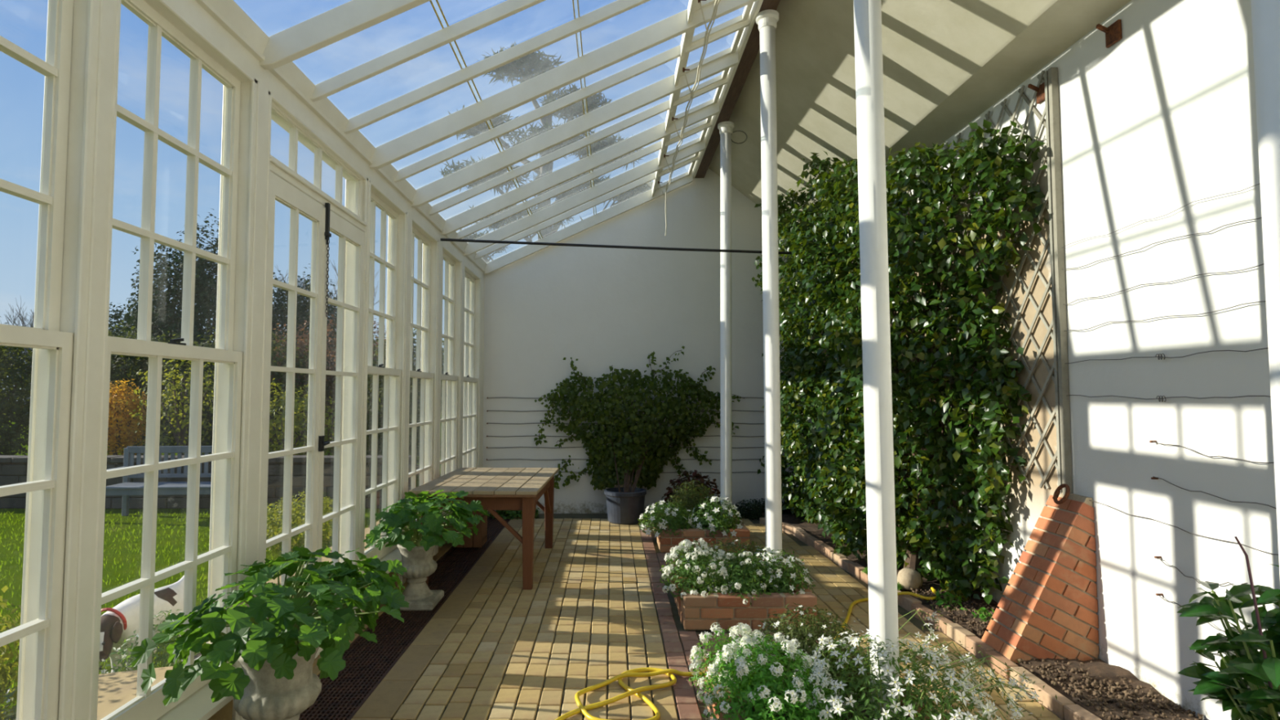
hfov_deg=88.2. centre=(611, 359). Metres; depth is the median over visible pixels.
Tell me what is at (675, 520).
plant
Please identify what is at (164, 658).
daisies
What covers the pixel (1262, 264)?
wire
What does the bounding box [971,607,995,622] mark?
weed
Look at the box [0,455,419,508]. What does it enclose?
wall
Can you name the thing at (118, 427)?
shrub
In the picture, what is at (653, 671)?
garden hose
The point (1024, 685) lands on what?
flower
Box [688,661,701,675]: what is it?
flower
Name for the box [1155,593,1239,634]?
wire
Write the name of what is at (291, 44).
glass roof
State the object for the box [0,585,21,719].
box hedge
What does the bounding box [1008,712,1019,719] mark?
flower
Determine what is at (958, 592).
weed
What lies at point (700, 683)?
flower
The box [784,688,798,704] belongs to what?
flower
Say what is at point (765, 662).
flower
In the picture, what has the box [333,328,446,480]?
bush
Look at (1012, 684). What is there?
flower
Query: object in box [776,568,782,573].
flower
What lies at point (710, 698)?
flower
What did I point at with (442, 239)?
rod
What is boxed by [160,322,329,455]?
bush
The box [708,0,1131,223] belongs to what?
ceiling
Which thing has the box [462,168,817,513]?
wall
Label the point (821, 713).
flower
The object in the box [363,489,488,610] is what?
potted plant
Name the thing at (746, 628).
flower
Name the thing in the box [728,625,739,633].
flower
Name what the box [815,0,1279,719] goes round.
wall
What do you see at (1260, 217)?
wire
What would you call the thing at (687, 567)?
flower
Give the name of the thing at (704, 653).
flower
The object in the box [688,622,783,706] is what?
candytuft
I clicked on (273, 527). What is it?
box hedge
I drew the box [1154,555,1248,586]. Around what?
wire
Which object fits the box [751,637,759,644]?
flower
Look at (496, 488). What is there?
work table
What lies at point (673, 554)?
flower
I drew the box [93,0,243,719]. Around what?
window
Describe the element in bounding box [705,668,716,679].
flower
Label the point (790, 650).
flower
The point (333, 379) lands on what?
hedge
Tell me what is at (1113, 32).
bracket
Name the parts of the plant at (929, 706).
flower, flower, flower, flower, flower, flower, flower, flower, flower, flower, flower, flower, flower, flower, flower, flower, flower, flower, flower, flower, flower, flower, flower, flower, flower, flower, flower, flower, flower, flower, flower, flower, flower, flower, flower, flower, flower, flower, flower, flower, flower, flower, flower, flower, flower, flower, flower, flower, flower, flower, flower, flower, flower, flower, flower, flower, flower, flower, flower, flower, flower, flower, flower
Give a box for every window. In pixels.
[0,0,74,719]
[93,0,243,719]
[364,191,401,559]
[408,226,434,520]
[440,251,457,514]
[462,270,477,467]
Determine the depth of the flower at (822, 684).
2.71 m
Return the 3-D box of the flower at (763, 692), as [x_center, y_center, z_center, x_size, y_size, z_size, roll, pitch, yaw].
[0.612,1.339,2.657,0.058,0.043,0.057,29,57,30]
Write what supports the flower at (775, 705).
on the candytuft at (753, 696)
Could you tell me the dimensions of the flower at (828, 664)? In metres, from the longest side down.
0.058 x 0.058 x 0.043 m
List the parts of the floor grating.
grating panel, grating panel, grating panel, grating panel, grating panel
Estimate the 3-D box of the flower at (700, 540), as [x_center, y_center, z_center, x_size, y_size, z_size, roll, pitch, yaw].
[0.657,1.325,4.828,0.054,0.046,0.057,2,-4,-35]
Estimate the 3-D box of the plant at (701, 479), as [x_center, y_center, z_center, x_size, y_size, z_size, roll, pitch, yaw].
[1.033,1.727,8.222,0.944,0.713,0.581,0,-3,6]
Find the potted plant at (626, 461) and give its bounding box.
[533,346,743,524]
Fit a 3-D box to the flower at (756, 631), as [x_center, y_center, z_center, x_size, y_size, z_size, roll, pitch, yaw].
[0.720,1.354,3.255,0.056,0.057,0.042,41,47,24]
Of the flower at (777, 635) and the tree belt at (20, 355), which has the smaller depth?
the flower at (777, 635)
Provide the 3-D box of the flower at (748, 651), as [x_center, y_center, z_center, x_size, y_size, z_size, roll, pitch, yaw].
[0.598,1.299,2.922,0.049,0.036,0.049,-26,-21,-15]
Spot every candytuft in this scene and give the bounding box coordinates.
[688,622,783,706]
[696,631,848,719]
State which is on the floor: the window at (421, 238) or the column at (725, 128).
the column at (725, 128)
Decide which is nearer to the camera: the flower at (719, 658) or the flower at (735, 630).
the flower at (719, 658)
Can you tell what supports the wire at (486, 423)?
attached to the wall at (602, 308)
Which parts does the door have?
chain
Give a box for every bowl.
[233,639,321,719]
[396,543,437,578]
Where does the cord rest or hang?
hanging from the glass roof
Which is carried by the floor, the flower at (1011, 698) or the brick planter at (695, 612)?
the brick planter at (695, 612)
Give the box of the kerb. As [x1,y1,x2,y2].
[760,517,1102,719]
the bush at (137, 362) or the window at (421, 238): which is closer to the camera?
the window at (421, 238)
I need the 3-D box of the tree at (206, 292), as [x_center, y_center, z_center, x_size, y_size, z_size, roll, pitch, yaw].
[-12.574,-0.929,20.001,4.224,7.336,4.332,-1,-3,16]
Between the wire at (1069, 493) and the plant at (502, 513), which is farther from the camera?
the plant at (502, 513)
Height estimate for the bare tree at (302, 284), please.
7.787 m
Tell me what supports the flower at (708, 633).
on the candytuft at (695, 654)
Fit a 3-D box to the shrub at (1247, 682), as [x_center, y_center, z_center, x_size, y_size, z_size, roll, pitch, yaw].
[2.510,1.174,2.487,0.489,0.976,0.734,0,-3,0]
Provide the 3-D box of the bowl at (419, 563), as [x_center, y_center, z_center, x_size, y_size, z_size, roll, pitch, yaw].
[-1.465,1.503,4.970,0.294,0.251,0.292,0,-3,0]
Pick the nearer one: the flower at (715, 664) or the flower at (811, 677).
the flower at (811, 677)
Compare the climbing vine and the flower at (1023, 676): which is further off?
the climbing vine
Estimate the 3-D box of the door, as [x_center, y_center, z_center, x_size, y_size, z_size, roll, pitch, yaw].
[-1.759,0.218,3.901,0.207,3.030,1.317,0,-3,0]
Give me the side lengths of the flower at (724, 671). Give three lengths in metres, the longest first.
0.066 x 0.065 x 0.049 m
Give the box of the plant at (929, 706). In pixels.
[787,628,1001,719]
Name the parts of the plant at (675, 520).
flower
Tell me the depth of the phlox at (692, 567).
4.64 m
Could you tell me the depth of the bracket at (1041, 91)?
4.23 m
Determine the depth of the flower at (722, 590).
4.49 m
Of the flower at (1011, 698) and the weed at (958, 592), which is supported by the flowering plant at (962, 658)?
the flower at (1011, 698)
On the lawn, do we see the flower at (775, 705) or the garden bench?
the garden bench
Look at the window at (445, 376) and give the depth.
7.20 m
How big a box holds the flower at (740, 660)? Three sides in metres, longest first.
0.061 x 0.061 x 0.046 m
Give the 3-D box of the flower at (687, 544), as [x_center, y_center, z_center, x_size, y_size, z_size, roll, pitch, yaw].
[0.556,1.329,4.760,0.061,0.046,0.060,-43,22,-9]
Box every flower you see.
[662,585,669,593]
[664,568,671,576]
[667,564,674,573]
[668,584,676,591]
[671,552,678,559]
[675,560,682,566]
[684,563,690,569]
[685,540,692,549]
[685,552,693,559]
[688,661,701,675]
[689,589,698,595]
[690,645,701,657]
[690,648,702,660]
[692,565,701,573]
[693,546,701,551]
[693,655,702,665]
[696,576,703,584]
[696,690,703,702]
[697,537,705,543]
[697,548,703,555]
[697,676,706,690]
[699,631,710,643]
[701,543,707,549]
[701,590,707,597]
[701,648,709,658]
[702,549,708,555]
[702,709,712,719]
[703,632,713,642]
[703,692,714,701]
[704,696,712,707]
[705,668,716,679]
[707,662,719,675]
[710,622,720,631]
[712,684,724,700]
[713,654,725,664]
[714,627,723,635]
[718,670,730,684]
[720,585,728,592]
[720,700,730,713]
[721,643,732,652]
[722,649,734,662]
[726,643,737,654]
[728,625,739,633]
[728,630,738,639]
[733,626,742,635]
[734,582,742,589]
[734,655,747,666]
[736,662,749,675]
[736,666,750,680]
[739,625,747,635]
[742,623,751,635]
[742,625,751,634]
[742,635,753,646]
[742,638,753,648]
[742,648,752,657]
[744,659,756,671]
[745,558,751,564]
[747,691,755,701]
[751,629,760,637]
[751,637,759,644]
[754,631,763,639]
[757,653,768,665]
[757,684,770,699]
[768,662,783,677]
[768,696,782,711]
[773,631,785,642]
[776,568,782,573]
[780,639,791,650]
[784,648,797,660]
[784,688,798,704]
[785,640,797,651]
[791,638,799,647]
[791,676,804,688]
[795,688,806,703]
[796,648,808,659]
[801,655,812,669]
[804,655,813,666]
[808,673,820,687]
[812,687,824,700]
[813,661,826,671]
[817,711,828,719]
[818,676,828,688]
[821,661,830,672]
[823,670,831,679]
[838,700,848,713]
[935,648,945,656]
[1006,693,1014,703]
[1007,677,1017,685]
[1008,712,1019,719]
[1009,703,1022,716]
[1013,691,1023,700]
[1018,673,1029,682]
[1018,683,1029,693]
[1030,690,1039,700]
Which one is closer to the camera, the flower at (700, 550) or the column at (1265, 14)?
the column at (1265, 14)
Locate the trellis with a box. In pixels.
[850,66,1072,495]
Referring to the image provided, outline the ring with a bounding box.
[1052,483,1070,504]
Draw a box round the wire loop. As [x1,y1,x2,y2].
[731,130,746,143]
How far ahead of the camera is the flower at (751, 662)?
3.03 m
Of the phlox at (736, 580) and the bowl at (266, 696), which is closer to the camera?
the bowl at (266, 696)
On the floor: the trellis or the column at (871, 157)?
the column at (871, 157)
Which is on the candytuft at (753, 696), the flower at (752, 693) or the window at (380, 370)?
the flower at (752, 693)
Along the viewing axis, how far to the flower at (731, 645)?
3.07 m
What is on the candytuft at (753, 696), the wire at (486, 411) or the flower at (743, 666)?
the flower at (743, 666)
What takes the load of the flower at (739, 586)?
on the phlox at (736, 580)
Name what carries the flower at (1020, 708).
on the flowering plant at (962, 658)
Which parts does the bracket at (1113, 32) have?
arm, plate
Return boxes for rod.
[440,238,843,256]
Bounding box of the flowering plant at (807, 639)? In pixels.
[751,602,871,699]
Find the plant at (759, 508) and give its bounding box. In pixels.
[733,497,795,520]
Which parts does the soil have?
field stone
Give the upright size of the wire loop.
0.149 m
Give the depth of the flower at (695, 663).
3.18 m
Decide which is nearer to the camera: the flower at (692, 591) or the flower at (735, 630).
the flower at (735, 630)
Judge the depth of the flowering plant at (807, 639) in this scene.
3.24 m
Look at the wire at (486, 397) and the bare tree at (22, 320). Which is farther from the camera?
the bare tree at (22, 320)
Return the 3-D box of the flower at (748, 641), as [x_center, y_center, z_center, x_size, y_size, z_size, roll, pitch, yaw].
[0.622,1.298,3.020,0.058,0.043,0.057,-17,7,-9]
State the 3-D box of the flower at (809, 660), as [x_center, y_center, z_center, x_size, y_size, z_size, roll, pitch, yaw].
[0.874,1.332,2.931,0.049,0.036,0.048,0,30,-42]
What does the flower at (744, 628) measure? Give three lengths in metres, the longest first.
0.061 x 0.059 x 0.050 m
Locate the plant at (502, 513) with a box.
[487,507,539,519]
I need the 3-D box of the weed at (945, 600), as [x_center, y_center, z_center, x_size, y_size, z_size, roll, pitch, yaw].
[2.408,1.729,4.719,0.196,0.129,0.259,0,-3,0]
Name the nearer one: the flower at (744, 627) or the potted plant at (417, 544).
the flower at (744, 627)
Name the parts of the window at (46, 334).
sash, sash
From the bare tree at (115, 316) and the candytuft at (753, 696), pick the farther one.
the bare tree at (115, 316)
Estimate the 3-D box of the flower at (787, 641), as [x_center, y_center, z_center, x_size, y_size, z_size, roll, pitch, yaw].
[0.787,1.284,2.965,0.058,0.043,0.058,-13,21,-25]
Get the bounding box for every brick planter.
[654,514,750,552]
[670,557,817,630]
[704,653,929,719]
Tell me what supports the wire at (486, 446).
attached to the wall at (602, 308)
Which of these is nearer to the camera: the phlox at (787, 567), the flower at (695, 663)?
the flower at (695, 663)
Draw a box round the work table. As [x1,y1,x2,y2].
[408,467,559,589]
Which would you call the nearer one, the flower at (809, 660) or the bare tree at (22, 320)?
the flower at (809, 660)
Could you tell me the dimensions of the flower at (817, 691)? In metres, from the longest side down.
0.052 x 0.052 x 0.039 m
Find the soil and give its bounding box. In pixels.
[762,509,1204,719]
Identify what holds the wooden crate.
on the floor grating
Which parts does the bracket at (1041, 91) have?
arm, plate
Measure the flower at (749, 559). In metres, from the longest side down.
0.054 x 0.054 x 0.040 m
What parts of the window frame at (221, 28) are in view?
post, sill, sill, post, sill, moulding, wall plate, post, sill, sill, post, post, post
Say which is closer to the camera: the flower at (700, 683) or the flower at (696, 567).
the flower at (700, 683)
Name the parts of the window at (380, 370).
sash, sash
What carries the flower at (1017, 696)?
on the flowering plant at (962, 658)
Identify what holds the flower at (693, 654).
on the candytuft at (695, 654)
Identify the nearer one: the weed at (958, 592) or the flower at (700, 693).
the flower at (700, 693)
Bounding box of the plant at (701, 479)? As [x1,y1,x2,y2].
[657,470,720,510]
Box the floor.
[312,513,1084,719]
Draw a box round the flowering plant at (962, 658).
[897,600,1057,719]
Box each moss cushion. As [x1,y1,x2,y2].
[862,567,867,574]
[897,582,903,590]
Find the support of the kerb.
on the floor
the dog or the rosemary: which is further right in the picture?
the rosemary
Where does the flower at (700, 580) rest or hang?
on the phlox at (692, 567)
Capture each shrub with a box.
[106,377,146,455]
[126,334,214,455]
[1176,536,1279,719]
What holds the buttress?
on the floor
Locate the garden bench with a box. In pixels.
[105,445,212,515]
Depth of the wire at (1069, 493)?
3.14 m
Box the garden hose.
[555,586,937,719]
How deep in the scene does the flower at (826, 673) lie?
2.89 m
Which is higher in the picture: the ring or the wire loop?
the wire loop
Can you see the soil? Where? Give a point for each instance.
(1108, 691)
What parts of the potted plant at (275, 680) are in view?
stem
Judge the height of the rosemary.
0.519 m
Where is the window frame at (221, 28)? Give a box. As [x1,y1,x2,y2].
[14,0,486,719]
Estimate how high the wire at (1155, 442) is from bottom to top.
0.062 m
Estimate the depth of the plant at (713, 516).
6.70 m
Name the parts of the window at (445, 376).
sash, sash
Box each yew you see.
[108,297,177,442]
[270,263,337,439]
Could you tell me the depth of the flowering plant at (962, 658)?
2.80 m
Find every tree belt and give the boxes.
[0,325,32,411]
[440,340,446,411]
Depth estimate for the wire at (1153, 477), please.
3.02 m
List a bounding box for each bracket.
[1027,81,1044,103]
[1095,19,1121,48]
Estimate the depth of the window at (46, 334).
2.08 m
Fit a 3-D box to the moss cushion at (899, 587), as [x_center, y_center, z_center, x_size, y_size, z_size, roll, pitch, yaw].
[2.210,1.759,5.135,0.123,0.070,0.126,3,-4,-42]
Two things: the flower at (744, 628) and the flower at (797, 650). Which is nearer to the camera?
the flower at (797, 650)
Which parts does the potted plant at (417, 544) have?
stem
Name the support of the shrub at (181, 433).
on the lawn
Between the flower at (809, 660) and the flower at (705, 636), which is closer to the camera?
the flower at (809, 660)
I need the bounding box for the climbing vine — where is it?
[751,119,1048,604]
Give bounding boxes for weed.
[935,589,967,610]
[940,586,969,604]
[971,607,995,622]
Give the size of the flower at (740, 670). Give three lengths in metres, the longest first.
0.065 x 0.064 x 0.048 m
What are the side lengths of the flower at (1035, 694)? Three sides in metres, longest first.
0.042 x 0.040 x 0.004 m
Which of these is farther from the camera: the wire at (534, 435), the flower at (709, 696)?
the wire at (534, 435)
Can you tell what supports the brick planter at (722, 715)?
on the floor
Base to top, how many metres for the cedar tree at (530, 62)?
24.655 m
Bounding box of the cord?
[657,0,719,235]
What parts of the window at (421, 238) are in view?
sash, sash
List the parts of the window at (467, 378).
sash, sash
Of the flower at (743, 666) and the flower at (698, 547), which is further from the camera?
the flower at (698, 547)
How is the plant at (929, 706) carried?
in the brick planter at (722, 715)
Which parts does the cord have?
branch cord, branch cord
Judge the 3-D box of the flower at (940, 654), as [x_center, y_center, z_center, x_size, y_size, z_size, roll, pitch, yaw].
[1.526,1.358,3.062,0.047,0.004,0.044,5,35,23]
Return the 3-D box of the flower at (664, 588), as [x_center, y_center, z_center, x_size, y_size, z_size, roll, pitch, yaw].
[0.377,1.611,4.636,0.043,0.057,0.057,40,-26,-24]
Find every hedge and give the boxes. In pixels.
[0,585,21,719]
[266,488,367,551]
[269,310,376,455]
[301,318,421,455]
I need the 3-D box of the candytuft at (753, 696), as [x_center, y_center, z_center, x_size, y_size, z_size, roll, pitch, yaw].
[0.703,1.417,2.902,0.635,0.350,0.890,0,-3,3]
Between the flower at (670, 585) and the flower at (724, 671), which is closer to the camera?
the flower at (724, 671)
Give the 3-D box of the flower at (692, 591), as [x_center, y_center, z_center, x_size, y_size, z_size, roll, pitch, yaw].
[0.557,1.581,4.459,0.047,0.059,0.057,3,-4,-44]
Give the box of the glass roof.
[259,0,757,274]
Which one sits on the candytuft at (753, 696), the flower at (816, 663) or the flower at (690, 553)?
the flower at (816, 663)
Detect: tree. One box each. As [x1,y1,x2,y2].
[0,297,34,419]
[110,208,275,445]
[272,273,332,330]
[273,259,386,346]
[440,42,660,262]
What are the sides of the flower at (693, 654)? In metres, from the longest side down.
0.067 x 0.066 x 0.050 m
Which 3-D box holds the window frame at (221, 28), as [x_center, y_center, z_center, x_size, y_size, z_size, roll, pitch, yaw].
[-2.013,0.094,2.924,0.775,3.368,11.866,0,-3,0]
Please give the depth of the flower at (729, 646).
3.06 m
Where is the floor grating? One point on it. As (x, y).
(367, 663)
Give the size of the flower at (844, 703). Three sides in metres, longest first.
0.067 x 0.067 x 0.050 m
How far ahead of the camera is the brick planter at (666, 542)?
6.54 m
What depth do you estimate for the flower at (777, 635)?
3.08 m
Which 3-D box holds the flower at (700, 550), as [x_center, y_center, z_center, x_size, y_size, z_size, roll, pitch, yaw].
[0.625,1.354,4.650,0.055,0.041,0.054,24,31,30]
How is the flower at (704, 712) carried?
on the candytuft at (753, 696)
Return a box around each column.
[717,121,733,525]
[755,9,782,577]
[853,0,900,717]
[1250,0,1279,573]
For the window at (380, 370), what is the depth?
5.15 m
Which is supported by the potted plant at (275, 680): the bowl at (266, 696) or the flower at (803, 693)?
the bowl at (266, 696)
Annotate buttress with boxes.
[981,491,1098,663]
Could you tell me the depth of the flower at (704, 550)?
4.64 m
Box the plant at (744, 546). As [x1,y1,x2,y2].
[686,536,764,578]
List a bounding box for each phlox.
[657,537,736,599]
[700,548,779,604]
[741,546,815,595]
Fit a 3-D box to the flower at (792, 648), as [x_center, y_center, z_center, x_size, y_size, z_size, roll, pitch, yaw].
[0.794,1.263,2.912,0.055,0.041,0.054,-9,26,7]
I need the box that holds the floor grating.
[298,515,513,719]
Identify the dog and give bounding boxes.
[98,575,184,672]
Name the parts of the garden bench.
armrest, leg, seat rail, rail, rail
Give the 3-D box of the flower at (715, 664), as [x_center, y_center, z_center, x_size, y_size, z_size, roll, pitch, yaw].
[0.465,1.405,3.012,0.062,0.046,0.062,-37,7,41]
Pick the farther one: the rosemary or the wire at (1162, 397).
the rosemary
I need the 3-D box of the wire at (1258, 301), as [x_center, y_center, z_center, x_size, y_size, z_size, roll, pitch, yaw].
[2.750,-0.229,3.026,0.011,0.030,2.020,0,-3,0]
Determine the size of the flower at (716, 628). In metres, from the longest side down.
0.061 x 0.060 x 0.045 m
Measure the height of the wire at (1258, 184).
0.030 m
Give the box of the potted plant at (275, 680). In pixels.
[131,546,409,719]
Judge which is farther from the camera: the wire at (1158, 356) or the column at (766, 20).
the column at (766, 20)
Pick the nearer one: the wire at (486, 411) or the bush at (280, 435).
the wire at (486, 411)
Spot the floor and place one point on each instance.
(595, 611)
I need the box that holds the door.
[259,102,367,658]
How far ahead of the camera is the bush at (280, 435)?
10.43 m
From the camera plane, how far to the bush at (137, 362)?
12.23 m
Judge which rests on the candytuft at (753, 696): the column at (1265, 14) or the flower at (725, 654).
the flower at (725, 654)
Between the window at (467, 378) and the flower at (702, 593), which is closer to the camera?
the flower at (702, 593)
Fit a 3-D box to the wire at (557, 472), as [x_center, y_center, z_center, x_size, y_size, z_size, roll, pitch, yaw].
[0.536,1.496,8.773,4.409,0.020,0.024,0,-3,0]
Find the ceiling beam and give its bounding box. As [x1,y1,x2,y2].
[692,0,780,178]
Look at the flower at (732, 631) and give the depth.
3.21 m
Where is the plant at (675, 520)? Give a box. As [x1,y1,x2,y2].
[637,499,697,537]
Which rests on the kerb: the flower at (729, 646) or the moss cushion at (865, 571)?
the moss cushion at (865, 571)
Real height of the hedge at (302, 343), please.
3.524 m
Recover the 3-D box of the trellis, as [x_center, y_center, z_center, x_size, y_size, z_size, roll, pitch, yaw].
[2.745,-0.424,5.828,0.041,2.676,3.618,0,-3,0]
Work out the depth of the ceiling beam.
6.21 m
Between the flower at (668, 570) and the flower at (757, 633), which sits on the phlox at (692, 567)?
the flower at (668, 570)
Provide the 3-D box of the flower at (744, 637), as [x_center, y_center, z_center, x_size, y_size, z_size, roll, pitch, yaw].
[0.640,1.322,3.105,0.059,0.050,0.057,0,-3,-1]
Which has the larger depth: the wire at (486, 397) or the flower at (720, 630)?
the wire at (486, 397)
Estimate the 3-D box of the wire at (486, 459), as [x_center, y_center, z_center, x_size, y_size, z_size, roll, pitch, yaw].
[0.536,1.326,8.781,4.409,0.020,0.024,0,-3,0]
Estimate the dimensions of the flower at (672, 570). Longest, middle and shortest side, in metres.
0.059 x 0.059 x 0.044 m
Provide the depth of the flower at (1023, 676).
2.69 m
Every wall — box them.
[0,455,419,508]
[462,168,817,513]
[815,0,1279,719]
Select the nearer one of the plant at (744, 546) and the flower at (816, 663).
the flower at (816, 663)
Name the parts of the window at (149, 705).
sash, sash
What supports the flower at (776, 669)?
on the candytuft at (753, 696)
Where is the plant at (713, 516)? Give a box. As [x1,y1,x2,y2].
[688,496,745,538]
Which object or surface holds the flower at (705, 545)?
on the phlox at (692, 567)
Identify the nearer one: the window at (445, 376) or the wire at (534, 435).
the window at (445, 376)
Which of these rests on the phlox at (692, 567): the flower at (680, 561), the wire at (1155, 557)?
the flower at (680, 561)
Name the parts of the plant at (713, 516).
flower, flower, flower, flower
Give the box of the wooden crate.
[454,511,487,547]
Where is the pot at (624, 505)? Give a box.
[604,487,646,524]
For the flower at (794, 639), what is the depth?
3.01 m
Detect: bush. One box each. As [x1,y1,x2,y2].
[0,322,32,455]
[106,320,214,455]
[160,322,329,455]
[268,378,334,455]
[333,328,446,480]
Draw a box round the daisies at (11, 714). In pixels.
[0,658,115,719]
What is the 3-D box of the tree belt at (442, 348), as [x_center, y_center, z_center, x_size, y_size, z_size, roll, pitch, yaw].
[-10.980,1.121,62.028,21.364,8.131,7.392,0,-3,4]
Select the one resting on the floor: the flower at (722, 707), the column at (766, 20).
the column at (766, 20)
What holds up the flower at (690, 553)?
on the phlox at (692, 567)
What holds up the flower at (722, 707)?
on the candytuft at (753, 696)
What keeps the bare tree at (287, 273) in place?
on the lawn
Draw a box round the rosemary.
[665,480,720,524]
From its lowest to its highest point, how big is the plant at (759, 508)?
0.291 m
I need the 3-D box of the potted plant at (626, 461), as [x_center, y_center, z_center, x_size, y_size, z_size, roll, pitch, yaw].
[0.378,0.899,8.373,2.813,2.211,0.940,0,-3,0]
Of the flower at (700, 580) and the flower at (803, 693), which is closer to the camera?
the flower at (803, 693)
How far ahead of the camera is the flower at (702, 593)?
4.41 m
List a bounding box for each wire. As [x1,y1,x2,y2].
[486,397,764,398]
[486,410,762,411]
[486,422,746,423]
[486,435,764,436]
[486,446,813,448]
[486,458,799,460]
[557,471,764,473]
[1062,183,1259,248]
[1062,217,1262,269]
[1063,263,1263,304]
[1063,301,1266,331]
[1065,347,1268,364]
[1066,395,1271,401]
[1069,493,1278,555]
[1149,440,1274,463]
[1151,475,1275,508]
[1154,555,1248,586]
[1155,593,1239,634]
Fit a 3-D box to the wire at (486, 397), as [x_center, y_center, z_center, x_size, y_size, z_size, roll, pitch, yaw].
[0.536,0.507,8.823,4.409,0.020,0.024,0,-3,0]
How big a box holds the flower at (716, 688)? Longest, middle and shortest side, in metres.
0.064 x 0.063 x 0.048 m
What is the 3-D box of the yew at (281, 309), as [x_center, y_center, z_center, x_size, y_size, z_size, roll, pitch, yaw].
[-10.567,-0.243,22.053,4.206,6.151,3.661,0,-3,3]
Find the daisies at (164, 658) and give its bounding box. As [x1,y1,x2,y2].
[106,609,199,672]
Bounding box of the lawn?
[0,410,446,719]
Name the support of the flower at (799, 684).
on the candytuft at (753, 696)
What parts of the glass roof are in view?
vent frame, vent frame, vent frame, vent frame, vent frame, vent frame, vent frame, vent frame, vent frame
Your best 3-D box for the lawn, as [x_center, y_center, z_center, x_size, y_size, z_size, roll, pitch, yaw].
[-46.310,3.802,39.859,87.380,0.398,140.000,0,-3,0]
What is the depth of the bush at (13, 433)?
11.77 m
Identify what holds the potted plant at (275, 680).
on the floor grating
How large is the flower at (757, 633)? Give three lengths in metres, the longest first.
0.052 x 0.051 x 0.038 m

